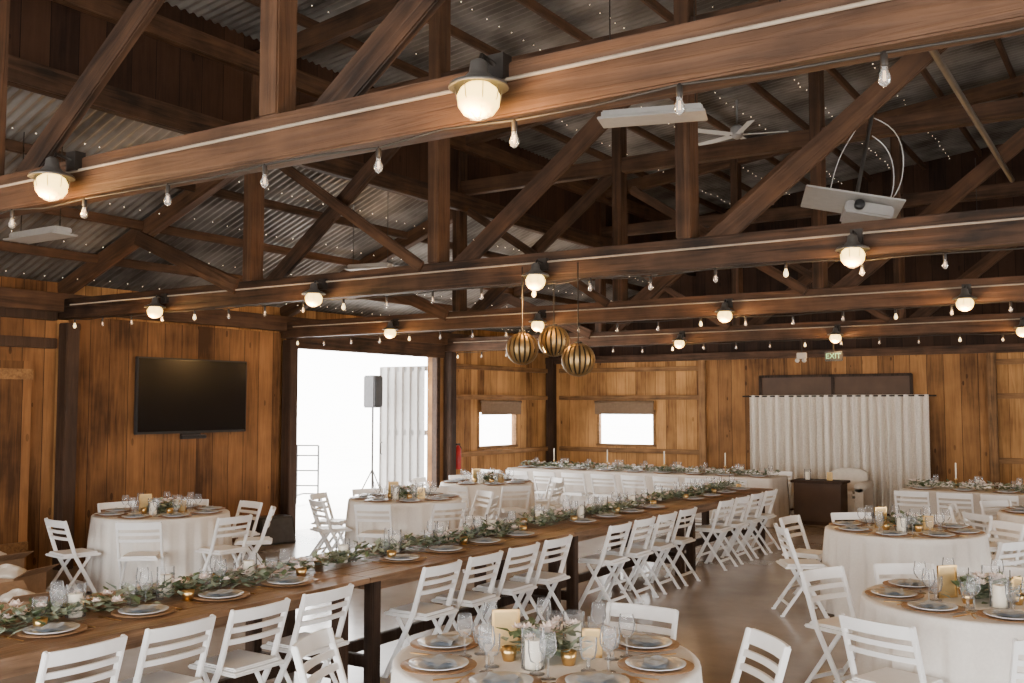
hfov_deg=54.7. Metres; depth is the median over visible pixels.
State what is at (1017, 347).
trim
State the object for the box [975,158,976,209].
cable
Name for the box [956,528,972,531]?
napkin
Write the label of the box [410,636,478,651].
charger plate
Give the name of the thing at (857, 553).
round table
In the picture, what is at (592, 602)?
wine glass
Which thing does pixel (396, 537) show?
pillar candle
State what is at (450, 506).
folding chair
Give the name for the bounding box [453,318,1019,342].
conduit
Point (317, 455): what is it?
cart
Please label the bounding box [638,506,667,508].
charger plate
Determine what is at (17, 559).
cardboard box
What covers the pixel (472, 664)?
charger plate
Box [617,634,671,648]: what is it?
dinner plate
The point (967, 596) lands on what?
votive candle
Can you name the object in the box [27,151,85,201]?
lamp
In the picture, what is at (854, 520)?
charger plate
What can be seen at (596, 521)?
charger plate
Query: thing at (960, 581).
water goblet
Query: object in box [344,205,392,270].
fluorescent light
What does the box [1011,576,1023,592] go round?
table sign
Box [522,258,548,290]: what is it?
lamp
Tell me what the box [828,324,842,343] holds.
lamp
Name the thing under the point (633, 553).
folding chair
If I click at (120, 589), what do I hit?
charger plate
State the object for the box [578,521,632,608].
folding chair
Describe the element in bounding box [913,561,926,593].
wine glass
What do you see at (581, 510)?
pillar candle
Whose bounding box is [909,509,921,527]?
pillar candle
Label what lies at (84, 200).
socket
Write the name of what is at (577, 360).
orb pendant
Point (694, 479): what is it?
pillar candle
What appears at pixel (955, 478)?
candlestick
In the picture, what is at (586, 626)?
napkin
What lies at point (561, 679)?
charger plate
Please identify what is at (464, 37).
roof purlin
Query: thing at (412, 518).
round table
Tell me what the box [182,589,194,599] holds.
votive candle
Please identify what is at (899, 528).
pillar candle
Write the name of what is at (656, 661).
napkin
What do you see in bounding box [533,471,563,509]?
folding chair
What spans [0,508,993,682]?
floor
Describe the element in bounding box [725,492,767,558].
folding chair
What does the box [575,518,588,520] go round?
napkin
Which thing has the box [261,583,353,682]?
folding chair
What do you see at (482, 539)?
napkin
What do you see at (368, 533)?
folding chair
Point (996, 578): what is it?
centerpiece
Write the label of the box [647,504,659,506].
napkin
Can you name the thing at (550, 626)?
centerpiece
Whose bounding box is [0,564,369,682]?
table
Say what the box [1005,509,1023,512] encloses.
dinner plate
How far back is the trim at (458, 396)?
19.50 m
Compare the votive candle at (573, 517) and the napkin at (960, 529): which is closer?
the napkin at (960, 529)
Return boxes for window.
[477,400,521,448]
[594,400,656,446]
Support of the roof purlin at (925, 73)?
attached to the ceiling at (977, 64)
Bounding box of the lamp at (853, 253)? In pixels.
[835,228,869,267]
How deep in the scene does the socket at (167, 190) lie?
4.72 m
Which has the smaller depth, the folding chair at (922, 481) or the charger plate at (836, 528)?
the charger plate at (836, 528)
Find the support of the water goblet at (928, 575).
on the round table at (961, 649)
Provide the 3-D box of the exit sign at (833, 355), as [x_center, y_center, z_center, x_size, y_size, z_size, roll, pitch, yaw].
[4.632,0.108,14.261,0.250,0.350,0.055,-2,-4,33]
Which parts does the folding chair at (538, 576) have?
seat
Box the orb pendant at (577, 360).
[561,262,594,376]
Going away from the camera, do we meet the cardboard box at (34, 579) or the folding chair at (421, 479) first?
the cardboard box at (34, 579)
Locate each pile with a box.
[0,564,25,578]
[0,589,34,603]
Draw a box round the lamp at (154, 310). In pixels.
[144,293,168,318]
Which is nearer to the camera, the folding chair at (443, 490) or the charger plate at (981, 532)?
the charger plate at (981, 532)
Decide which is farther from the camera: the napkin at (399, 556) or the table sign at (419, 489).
the table sign at (419, 489)
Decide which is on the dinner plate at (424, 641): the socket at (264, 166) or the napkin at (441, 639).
the napkin at (441, 639)
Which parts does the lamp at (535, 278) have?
globe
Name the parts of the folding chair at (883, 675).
seat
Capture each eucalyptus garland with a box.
[0,555,317,634]
[304,517,539,567]
[516,493,657,525]
[521,460,780,475]
[640,479,743,500]
[905,479,1023,490]
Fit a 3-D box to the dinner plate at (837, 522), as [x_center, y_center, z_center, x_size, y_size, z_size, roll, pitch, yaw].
[3.171,1.726,9.370,0.264,0.018,0.264,-2,-4,33]
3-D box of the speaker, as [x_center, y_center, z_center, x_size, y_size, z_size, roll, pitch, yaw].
[-2.417,1.818,17.679,0.621,2.425,0.716,-2,-4,33]
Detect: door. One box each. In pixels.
[0,360,33,568]
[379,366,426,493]
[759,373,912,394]
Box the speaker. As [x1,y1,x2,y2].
[358,375,382,495]
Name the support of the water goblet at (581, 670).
on the round table at (554, 665)
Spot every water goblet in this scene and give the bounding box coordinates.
[32,596,47,624]
[122,581,136,606]
[151,574,164,599]
[199,568,212,591]
[223,562,235,585]
[473,622,489,654]
[483,633,500,667]
[528,640,545,675]
[546,611,561,631]
[579,637,596,671]
[588,616,603,633]
[603,626,619,660]
[928,575,942,600]
[960,581,974,608]
[1005,584,1019,609]
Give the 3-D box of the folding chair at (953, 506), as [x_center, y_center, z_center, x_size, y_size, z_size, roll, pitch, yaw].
[5.039,2.206,10.910,0.438,0.794,0.422,-2,-4,32]
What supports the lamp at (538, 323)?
hanging from the roof truss at (614, 171)
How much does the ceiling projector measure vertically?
1.396 m
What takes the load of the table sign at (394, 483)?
on the round table at (412, 518)
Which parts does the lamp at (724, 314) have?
globe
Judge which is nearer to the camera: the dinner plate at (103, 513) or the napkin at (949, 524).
the napkin at (949, 524)
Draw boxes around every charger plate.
[15,622,87,637]
[94,513,127,516]
[111,605,175,617]
[114,589,160,596]
[117,515,151,518]
[158,514,191,517]
[190,511,222,514]
[193,590,249,600]
[261,578,313,586]
[364,499,391,501]
[379,555,424,561]
[396,500,423,502]
[400,655,476,674]
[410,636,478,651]
[424,547,466,552]
[425,498,451,500]
[460,672,541,682]
[467,539,504,544]
[472,624,535,636]
[504,532,537,536]
[552,624,613,636]
[556,672,637,682]
[566,520,599,523]
[592,515,624,518]
[609,636,679,651]
[617,656,694,675]
[621,510,647,513]
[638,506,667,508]
[680,497,707,500]
[829,522,865,526]
[834,527,872,531]
[854,520,889,523]
[865,589,923,599]
[872,532,911,536]
[882,580,936,589]
[901,601,964,613]
[910,487,935,489]
[918,533,959,537]
[934,524,972,528]
[944,529,984,534]
[976,609,1023,622]
[1001,510,1023,513]
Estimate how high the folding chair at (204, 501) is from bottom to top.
0.794 m
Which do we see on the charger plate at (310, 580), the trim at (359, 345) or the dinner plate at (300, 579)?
the dinner plate at (300, 579)
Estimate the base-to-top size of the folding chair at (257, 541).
0.794 m
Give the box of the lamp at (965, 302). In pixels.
[952,284,977,311]
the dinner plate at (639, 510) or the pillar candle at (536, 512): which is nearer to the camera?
the pillar candle at (536, 512)
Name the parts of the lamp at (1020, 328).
globe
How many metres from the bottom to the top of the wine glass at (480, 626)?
0.190 m
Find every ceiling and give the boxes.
[0,85,657,334]
[164,0,1023,214]
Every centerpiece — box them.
[146,497,180,513]
[383,484,421,498]
[474,471,498,481]
[496,615,592,657]
[881,510,927,530]
[942,571,1023,603]
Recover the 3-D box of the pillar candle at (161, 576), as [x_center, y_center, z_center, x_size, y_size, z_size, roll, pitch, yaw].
[-2.079,1.438,5.941,0.104,0.170,0.102,-2,-4,33]
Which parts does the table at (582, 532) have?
leg, leg, leg, leg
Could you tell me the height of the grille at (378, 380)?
0.520 m
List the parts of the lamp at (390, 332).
globe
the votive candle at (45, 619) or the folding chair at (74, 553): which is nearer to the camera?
the votive candle at (45, 619)
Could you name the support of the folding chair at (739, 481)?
on the floor
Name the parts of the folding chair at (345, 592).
seat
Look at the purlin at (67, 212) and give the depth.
11.62 m
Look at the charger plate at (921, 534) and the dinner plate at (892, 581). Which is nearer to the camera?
the dinner plate at (892, 581)
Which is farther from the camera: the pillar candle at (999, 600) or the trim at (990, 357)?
the trim at (990, 357)
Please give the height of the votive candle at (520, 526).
0.060 m
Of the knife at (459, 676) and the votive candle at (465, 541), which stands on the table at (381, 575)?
the votive candle at (465, 541)
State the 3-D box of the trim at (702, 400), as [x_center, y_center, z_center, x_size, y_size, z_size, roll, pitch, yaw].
[3.709,1.748,19.213,0.140,2.770,0.100,-2,-4,33]
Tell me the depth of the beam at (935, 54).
7.67 m
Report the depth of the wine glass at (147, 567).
5.80 m
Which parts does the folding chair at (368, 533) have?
seat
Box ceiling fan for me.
[698,100,787,145]
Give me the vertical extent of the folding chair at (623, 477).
0.794 m
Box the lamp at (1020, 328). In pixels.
[1014,316,1023,336]
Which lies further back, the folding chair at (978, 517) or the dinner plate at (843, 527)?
the folding chair at (978, 517)
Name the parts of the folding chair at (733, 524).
seat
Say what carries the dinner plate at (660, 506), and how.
on the charger plate at (638, 506)
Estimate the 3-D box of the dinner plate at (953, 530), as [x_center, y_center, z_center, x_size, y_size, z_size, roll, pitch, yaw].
[4.028,1.691,8.818,0.264,0.018,0.264,-2,-4,33]
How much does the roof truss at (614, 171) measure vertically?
3.458 m
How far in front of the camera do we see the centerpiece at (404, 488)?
12.13 m
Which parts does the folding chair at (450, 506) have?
seat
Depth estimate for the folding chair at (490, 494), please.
12.76 m
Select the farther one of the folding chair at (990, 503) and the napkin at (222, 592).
the folding chair at (990, 503)
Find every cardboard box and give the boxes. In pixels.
[0,551,33,567]
[0,563,59,592]
[0,580,55,609]
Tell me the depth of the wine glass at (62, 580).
5.35 m
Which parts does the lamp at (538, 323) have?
globe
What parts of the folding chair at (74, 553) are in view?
seat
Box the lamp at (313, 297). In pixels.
[302,279,327,306]
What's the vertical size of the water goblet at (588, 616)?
0.140 m
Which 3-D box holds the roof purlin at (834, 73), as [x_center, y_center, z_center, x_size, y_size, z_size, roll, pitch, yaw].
[1.454,-3.626,8.413,0.050,0.100,21.300,-2,-4,33]
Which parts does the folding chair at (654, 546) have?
seat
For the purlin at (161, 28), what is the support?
attached to the roof truss at (892, 24)
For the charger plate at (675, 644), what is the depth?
4.62 m
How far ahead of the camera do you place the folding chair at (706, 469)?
17.20 m
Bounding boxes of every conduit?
[0,0,889,187]
[70,217,1023,304]
[293,283,1023,326]
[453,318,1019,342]
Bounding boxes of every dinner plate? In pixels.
[23,622,79,634]
[97,512,124,515]
[105,508,130,511]
[118,604,168,614]
[121,514,147,517]
[125,585,158,594]
[162,513,188,516]
[193,510,218,513]
[197,506,221,509]
[198,589,243,598]
[267,576,308,584]
[353,496,373,498]
[384,554,419,560]
[399,499,420,501]
[408,654,468,670]
[417,634,472,647]
[428,497,448,499]
[429,545,462,550]
[436,494,455,496]
[469,538,500,542]
[469,671,532,682]
[478,623,522,633]
[505,531,534,535]
[557,622,607,633]
[565,671,629,682]
[570,518,595,522]
[596,513,620,516]
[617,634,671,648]
[620,509,643,512]
[625,654,686,670]
[641,504,664,507]
[832,521,861,525]
[838,526,868,530]
[871,588,917,597]
[876,531,907,535]
[888,579,932,587]
[907,600,957,610]
[923,532,954,536]
[938,523,967,527]
[948,528,979,533]
[983,608,1023,619]
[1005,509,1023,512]
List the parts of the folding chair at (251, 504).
seat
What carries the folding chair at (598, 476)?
on the floor
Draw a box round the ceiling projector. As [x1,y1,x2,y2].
[801,65,905,222]
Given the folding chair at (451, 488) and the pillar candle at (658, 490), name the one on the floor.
the folding chair at (451, 488)
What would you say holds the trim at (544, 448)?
attached to the wall at (531, 423)
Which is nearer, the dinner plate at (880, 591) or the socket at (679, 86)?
the socket at (679, 86)
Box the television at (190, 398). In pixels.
[134,356,246,438]
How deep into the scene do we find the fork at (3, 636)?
4.84 m
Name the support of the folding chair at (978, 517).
on the floor
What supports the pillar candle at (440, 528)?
on the table at (381, 575)
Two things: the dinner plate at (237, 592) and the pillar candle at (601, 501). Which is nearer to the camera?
the dinner plate at (237, 592)
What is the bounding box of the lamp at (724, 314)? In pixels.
[715,298,734,322]
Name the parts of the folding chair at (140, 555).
leg, seat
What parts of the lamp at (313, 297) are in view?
globe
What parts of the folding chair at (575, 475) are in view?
seat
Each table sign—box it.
[139,494,151,511]
[178,500,186,512]
[388,481,398,492]
[418,488,424,497]
[472,469,480,481]
[492,609,519,651]
[498,473,503,482]
[582,628,601,657]
[827,472,832,480]
[874,507,886,527]
[923,516,933,529]
[937,565,957,597]
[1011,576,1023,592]
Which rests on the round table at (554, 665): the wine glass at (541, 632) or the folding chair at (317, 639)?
the wine glass at (541, 632)
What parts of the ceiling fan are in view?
blade, blade, motor, blade, blade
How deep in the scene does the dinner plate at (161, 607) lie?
5.42 m
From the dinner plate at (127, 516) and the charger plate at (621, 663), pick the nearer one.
the charger plate at (621, 663)
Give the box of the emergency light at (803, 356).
[795,339,806,362]
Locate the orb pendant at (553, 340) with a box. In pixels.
[538,282,569,356]
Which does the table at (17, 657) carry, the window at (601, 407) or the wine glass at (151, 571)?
the wine glass at (151, 571)
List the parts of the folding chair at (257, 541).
leg, seat, leg, leg, leg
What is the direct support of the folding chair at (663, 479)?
on the floor
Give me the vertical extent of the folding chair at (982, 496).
0.794 m
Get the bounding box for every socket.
[10,209,14,216]
[82,198,86,206]
[165,183,169,192]
[262,163,266,173]
[376,146,381,157]
[511,119,517,132]
[676,83,682,96]
[880,50,887,66]
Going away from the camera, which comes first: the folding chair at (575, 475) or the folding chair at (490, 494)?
the folding chair at (490, 494)
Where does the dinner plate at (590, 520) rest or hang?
on the charger plate at (596, 521)
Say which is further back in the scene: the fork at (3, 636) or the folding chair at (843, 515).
the folding chair at (843, 515)
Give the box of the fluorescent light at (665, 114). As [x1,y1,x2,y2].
[597,0,707,127]
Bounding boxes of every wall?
[0,276,548,570]
[8,0,676,243]
[549,143,1023,484]
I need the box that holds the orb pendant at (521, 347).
[506,267,538,364]
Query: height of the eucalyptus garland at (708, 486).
0.128 m
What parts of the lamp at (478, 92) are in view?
globe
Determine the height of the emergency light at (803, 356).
0.361 m
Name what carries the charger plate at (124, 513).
on the round table at (182, 537)
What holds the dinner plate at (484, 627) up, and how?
on the charger plate at (476, 630)
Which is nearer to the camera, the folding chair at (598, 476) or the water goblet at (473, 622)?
the water goblet at (473, 622)
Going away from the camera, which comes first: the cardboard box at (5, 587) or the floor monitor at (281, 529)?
the cardboard box at (5, 587)
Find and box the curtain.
[742,394,936,514]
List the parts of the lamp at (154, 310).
globe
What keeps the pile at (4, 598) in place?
in the cardboard box at (5, 587)
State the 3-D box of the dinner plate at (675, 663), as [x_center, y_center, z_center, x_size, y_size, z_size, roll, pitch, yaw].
[0.624,1.401,4.298,0.264,0.018,0.264,-2,-4,23]
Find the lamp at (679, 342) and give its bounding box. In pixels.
[672,331,686,348]
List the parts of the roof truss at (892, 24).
post, post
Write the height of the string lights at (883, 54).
0.137 m
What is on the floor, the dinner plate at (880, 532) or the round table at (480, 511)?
the round table at (480, 511)
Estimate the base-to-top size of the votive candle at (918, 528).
0.060 m
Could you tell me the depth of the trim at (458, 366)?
19.50 m
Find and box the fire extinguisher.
[456,443,460,469]
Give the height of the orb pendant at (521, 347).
0.792 m
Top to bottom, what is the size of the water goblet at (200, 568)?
0.140 m
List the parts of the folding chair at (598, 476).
seat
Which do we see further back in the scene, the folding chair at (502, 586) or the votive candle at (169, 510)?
the votive candle at (169, 510)
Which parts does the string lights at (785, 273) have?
bulb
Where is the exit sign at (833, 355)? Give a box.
[825,343,842,360]
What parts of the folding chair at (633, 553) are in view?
seat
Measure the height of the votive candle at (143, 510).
0.060 m
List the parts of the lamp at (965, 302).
globe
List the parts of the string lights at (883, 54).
bulb, bulb, bulb, bulb, bulb, bulb, bulb, bulb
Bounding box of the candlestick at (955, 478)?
[953,463,957,487]
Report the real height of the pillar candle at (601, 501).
0.170 m
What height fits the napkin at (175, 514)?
0.024 m
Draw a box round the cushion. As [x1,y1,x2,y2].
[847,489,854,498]
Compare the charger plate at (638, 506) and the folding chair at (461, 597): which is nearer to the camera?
the folding chair at (461, 597)
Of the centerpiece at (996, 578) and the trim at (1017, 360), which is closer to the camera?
the centerpiece at (996, 578)
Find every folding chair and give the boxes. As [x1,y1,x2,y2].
[36,634,127,682]
[44,518,100,599]
[97,501,135,512]
[115,521,166,588]
[117,614,215,682]
[173,499,208,505]
[188,598,290,682]
[195,514,252,573]
[231,500,262,566]
[234,506,275,563]
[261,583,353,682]
[291,627,347,682]
[309,498,351,552]
[310,492,345,554]
[352,488,382,495]
[354,504,397,545]
[382,559,461,677]
[407,481,419,490]
[411,477,428,489]
[419,502,465,572]
[423,487,448,493]
[431,550,502,632]
[439,485,475,514]
[449,475,471,478]
[463,490,493,523]
[467,496,498,564]
[472,542,539,623]
[481,469,499,476]
[495,485,530,518]
[504,475,528,479]
[506,470,535,510]
[509,535,572,623]
[530,481,564,512]
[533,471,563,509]
[535,477,563,509]
[561,472,592,509]
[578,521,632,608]
[590,474,622,502]
[602,516,658,603]
[604,602,678,639]
[620,475,646,497]
[627,511,680,594]
[649,507,700,585]
[652,476,685,527]
[685,478,718,524]
[695,498,737,570]
[706,469,728,472]
[709,495,752,563]
[720,479,750,528]
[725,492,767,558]
[731,627,790,682]
[740,489,780,552]
[767,471,792,515]
[771,523,829,617]
[778,515,821,604]
[800,566,856,682]
[831,512,871,521]
[839,613,946,682]
[873,563,936,584]
[894,490,930,517]
[912,513,953,522]
[922,481,952,486]
[936,492,974,528]
[947,503,992,537]
[959,483,991,488]
[962,511,1021,565]
[974,541,1023,581]
[979,500,1011,554]
[980,494,1018,529]
[983,565,1023,582]
[987,519,1023,565]
[1009,638,1023,682]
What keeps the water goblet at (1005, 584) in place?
on the round table at (961, 649)
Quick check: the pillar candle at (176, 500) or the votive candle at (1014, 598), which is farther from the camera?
the pillar candle at (176, 500)
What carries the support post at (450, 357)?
on the floor
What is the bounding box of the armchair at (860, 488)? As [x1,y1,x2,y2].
[831,468,873,512]
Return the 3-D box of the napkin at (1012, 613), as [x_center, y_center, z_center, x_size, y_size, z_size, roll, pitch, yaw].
[2.667,1.455,5.303,0.150,0.024,0.109,0,-4,2]
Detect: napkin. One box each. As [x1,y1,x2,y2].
[33,622,68,631]
[126,513,143,516]
[127,604,158,612]
[167,513,182,515]
[205,589,234,596]
[275,576,298,582]
[391,554,410,558]
[421,654,456,668]
[429,634,458,645]
[435,545,454,549]
[475,537,493,541]
[480,672,522,682]
[509,531,527,534]
[565,623,597,630]
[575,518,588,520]
[576,673,618,682]
[600,513,613,515]
[628,635,662,645]
[641,655,668,668]
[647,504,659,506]
[840,521,852,524]
[845,526,862,529]
[883,530,900,533]
[884,587,903,595]
[897,578,923,585]
[917,600,949,608]
[928,531,948,534]
[944,523,962,526]
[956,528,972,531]
[992,609,1023,616]
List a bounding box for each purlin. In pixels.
[0,241,469,310]
[5,139,643,290]
[7,54,695,275]
[38,207,589,303]
[51,0,671,220]
[244,0,727,213]
[427,21,773,204]
[515,0,809,184]
[640,0,872,181]
[758,0,925,169]
[921,68,981,156]
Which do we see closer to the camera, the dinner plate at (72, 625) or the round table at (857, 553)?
the dinner plate at (72, 625)
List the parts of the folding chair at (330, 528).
seat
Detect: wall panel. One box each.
[69,318,280,565]
[706,353,989,508]
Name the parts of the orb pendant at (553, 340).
lamp shade, cord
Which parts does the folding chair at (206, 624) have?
seat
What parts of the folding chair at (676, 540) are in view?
seat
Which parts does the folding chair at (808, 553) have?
seat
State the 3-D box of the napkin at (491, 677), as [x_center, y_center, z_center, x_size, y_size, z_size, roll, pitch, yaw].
[-0.044,1.373,4.027,0.150,0.024,0.109,-1,-4,21]
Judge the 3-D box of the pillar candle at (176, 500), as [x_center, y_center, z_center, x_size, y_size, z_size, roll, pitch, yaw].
[-3.616,1.743,10.687,0.104,0.170,0.102,-2,-4,33]
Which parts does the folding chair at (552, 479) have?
seat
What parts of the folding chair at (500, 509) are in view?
seat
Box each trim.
[0,307,57,320]
[0,335,56,348]
[286,336,444,357]
[432,358,439,487]
[456,363,547,372]
[456,394,547,399]
[461,446,547,456]
[545,343,1023,363]
[559,366,697,372]
[559,395,697,399]
[559,446,698,454]
[698,360,706,471]
[986,353,999,488]
[996,358,1023,364]
[997,393,1023,398]
[999,458,1023,463]
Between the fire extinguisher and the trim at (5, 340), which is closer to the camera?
the trim at (5, 340)
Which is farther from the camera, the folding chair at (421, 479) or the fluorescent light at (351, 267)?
the folding chair at (421, 479)
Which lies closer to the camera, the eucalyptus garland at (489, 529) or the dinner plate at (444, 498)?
the eucalyptus garland at (489, 529)
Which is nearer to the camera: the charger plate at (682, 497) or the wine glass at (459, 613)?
the wine glass at (459, 613)
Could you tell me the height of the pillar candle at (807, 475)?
0.170 m
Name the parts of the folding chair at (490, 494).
seat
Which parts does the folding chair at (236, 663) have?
seat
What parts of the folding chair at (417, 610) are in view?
seat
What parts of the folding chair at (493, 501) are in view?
seat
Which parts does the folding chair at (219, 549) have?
seat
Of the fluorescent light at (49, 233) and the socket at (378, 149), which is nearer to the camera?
the socket at (378, 149)
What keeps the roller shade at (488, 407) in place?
attached to the window at (488, 407)
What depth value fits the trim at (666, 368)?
19.98 m
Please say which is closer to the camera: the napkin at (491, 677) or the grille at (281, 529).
the napkin at (491, 677)
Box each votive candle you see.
[32,617,47,627]
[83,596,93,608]
[141,508,147,513]
[166,508,172,513]
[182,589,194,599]
[296,567,306,576]
[387,550,395,556]
[459,536,467,543]
[501,645,516,661]
[519,525,526,530]
[560,649,576,665]
[570,515,577,521]
[882,523,889,529]
[914,524,921,531]
[961,592,973,603]
[1010,592,1023,604]
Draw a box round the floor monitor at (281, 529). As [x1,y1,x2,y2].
[249,514,295,545]
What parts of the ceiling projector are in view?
mount plate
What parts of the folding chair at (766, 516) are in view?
seat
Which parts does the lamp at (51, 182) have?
globe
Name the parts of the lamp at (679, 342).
globe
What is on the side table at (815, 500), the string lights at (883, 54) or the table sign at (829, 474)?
the table sign at (829, 474)
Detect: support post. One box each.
[52,323,79,569]
[280,340,297,533]
[443,352,455,480]
[546,360,556,462]
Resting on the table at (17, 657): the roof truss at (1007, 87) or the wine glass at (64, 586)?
the wine glass at (64, 586)
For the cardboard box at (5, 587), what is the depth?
8.06 m
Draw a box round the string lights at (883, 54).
[0,27,1023,227]
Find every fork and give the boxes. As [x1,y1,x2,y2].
[0,635,23,640]
[98,616,120,620]
[455,672,474,682]
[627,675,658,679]
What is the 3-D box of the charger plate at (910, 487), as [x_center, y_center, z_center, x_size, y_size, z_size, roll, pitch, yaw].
[5.567,1.995,13.420,0.334,0.016,0.334,-2,-4,33]
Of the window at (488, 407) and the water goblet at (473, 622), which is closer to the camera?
the water goblet at (473, 622)
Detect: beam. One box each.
[0,287,543,353]
[929,50,1014,182]
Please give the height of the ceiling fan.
0.530 m
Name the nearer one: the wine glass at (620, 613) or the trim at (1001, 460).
the wine glass at (620, 613)
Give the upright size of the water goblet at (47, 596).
0.140 m
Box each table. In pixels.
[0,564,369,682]
[83,508,232,592]
[264,525,574,682]
[344,493,461,547]
[391,624,702,682]
[440,479,534,522]
[487,501,693,614]
[507,466,789,526]
[617,487,772,570]
[790,478,849,525]
[820,521,990,617]
[855,580,1023,682]
[900,486,1023,541]
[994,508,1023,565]
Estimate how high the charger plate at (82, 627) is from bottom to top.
0.016 m
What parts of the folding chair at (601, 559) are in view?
seat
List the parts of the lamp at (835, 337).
globe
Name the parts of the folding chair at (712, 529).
seat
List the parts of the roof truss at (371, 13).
post, post, post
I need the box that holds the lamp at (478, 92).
[448,52,511,120]
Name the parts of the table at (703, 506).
leg, leg, leg, leg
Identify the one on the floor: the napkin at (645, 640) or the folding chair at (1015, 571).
the folding chair at (1015, 571)
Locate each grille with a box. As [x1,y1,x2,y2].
[261,517,294,542]
[375,377,382,405]
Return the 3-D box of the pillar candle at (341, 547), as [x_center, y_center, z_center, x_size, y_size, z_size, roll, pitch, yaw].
[-1.230,1.519,7.200,0.104,0.170,0.102,-2,-4,33]
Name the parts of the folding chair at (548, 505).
seat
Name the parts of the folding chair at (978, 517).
leg, seat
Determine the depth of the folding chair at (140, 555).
9.40 m
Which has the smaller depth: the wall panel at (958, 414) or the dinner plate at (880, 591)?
the dinner plate at (880, 591)
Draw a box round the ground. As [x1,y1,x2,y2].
[296,422,652,529]
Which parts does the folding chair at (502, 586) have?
seat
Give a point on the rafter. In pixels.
(998, 42)
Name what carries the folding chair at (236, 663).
on the floor
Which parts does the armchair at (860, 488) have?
backrest, seat, armrest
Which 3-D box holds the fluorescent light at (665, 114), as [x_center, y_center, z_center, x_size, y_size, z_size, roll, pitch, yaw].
[0.926,-1.933,6.559,0.700,0.942,0.240,-1,-4,16]
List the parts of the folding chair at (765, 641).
leg, leg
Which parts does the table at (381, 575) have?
leg, leg, leg, leg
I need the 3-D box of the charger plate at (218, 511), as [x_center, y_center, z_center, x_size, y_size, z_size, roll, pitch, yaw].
[-3.217,1.802,10.415,0.334,0.016,0.334,-1,-4,11]
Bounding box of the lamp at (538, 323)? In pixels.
[529,310,546,331]
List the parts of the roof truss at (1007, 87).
post, post, post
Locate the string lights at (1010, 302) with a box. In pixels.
[296,301,1023,344]
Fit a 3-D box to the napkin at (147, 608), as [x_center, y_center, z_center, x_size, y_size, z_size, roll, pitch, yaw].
[-2.019,1.463,5.424,0.109,0.024,0.150,-2,-4,31]
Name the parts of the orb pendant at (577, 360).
lamp shade, cord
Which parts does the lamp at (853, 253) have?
globe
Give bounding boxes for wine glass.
[49,580,63,616]
[50,586,65,610]
[136,567,148,600]
[139,571,152,590]
[209,555,221,586]
[214,559,226,576]
[279,548,290,565]
[457,613,472,657]
[478,626,494,672]
[483,602,496,643]
[536,598,550,620]
[539,632,556,680]
[591,602,605,643]
[599,626,616,672]
[618,613,634,657]
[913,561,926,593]
[922,568,935,599]
[966,575,980,610]
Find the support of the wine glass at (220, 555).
on the table at (17, 657)
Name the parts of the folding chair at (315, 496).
seat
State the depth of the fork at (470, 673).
4.16 m
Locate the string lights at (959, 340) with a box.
[457,333,1016,357]
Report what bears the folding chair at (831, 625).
on the floor
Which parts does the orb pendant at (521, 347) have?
lamp shade, cord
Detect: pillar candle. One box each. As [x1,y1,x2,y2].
[65,583,85,618]
[148,498,157,514]
[156,566,174,596]
[172,495,181,510]
[241,553,256,580]
[335,538,349,562]
[388,529,400,552]
[391,485,399,499]
[437,521,448,540]
[478,471,483,482]
[486,514,497,534]
[521,627,544,670]
[534,506,542,523]
[563,611,584,650]
[575,501,584,517]
[598,496,607,512]
[627,492,634,506]
[654,486,662,500]
[694,479,701,492]
[804,469,810,479]
[895,512,907,531]
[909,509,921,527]
[975,477,982,489]
[981,565,999,594]
[989,576,1009,608]
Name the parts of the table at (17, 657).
leg, leg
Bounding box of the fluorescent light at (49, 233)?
[3,132,77,243]
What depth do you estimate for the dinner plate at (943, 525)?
9.19 m
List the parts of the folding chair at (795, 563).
leg, leg, seat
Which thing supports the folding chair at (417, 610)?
on the floor
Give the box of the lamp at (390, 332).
[382,319,398,338]
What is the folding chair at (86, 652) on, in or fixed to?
on the floor
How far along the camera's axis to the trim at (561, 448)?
20.01 m
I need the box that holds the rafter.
[993,38,1023,97]
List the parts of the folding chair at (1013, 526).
seat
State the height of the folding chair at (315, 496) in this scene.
0.794 m
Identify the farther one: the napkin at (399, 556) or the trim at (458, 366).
the trim at (458, 366)
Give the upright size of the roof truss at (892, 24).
3.368 m
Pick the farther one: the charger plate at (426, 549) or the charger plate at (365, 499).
the charger plate at (365, 499)
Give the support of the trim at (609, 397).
attached to the wall at (943, 173)
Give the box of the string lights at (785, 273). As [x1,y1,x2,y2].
[73,248,1023,327]
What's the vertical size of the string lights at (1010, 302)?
0.137 m
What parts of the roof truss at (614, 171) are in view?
post, post, post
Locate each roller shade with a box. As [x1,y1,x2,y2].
[480,400,521,414]
[594,400,653,414]
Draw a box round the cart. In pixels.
[296,445,321,503]
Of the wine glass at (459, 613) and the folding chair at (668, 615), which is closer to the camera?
the wine glass at (459, 613)
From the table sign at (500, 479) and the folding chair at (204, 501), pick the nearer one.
the folding chair at (204, 501)
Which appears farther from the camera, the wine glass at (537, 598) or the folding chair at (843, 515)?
the folding chair at (843, 515)
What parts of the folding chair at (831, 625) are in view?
seat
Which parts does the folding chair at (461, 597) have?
seat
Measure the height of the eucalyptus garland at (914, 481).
0.134 m
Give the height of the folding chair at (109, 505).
0.794 m
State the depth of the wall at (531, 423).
14.69 m
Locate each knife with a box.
[410,652,432,654]
[433,676,464,680]
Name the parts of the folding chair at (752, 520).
seat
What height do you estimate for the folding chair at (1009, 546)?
0.794 m
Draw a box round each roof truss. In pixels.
[0,0,1023,218]
[57,0,1023,319]
[279,70,1023,338]
[443,75,1023,351]
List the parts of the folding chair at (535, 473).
seat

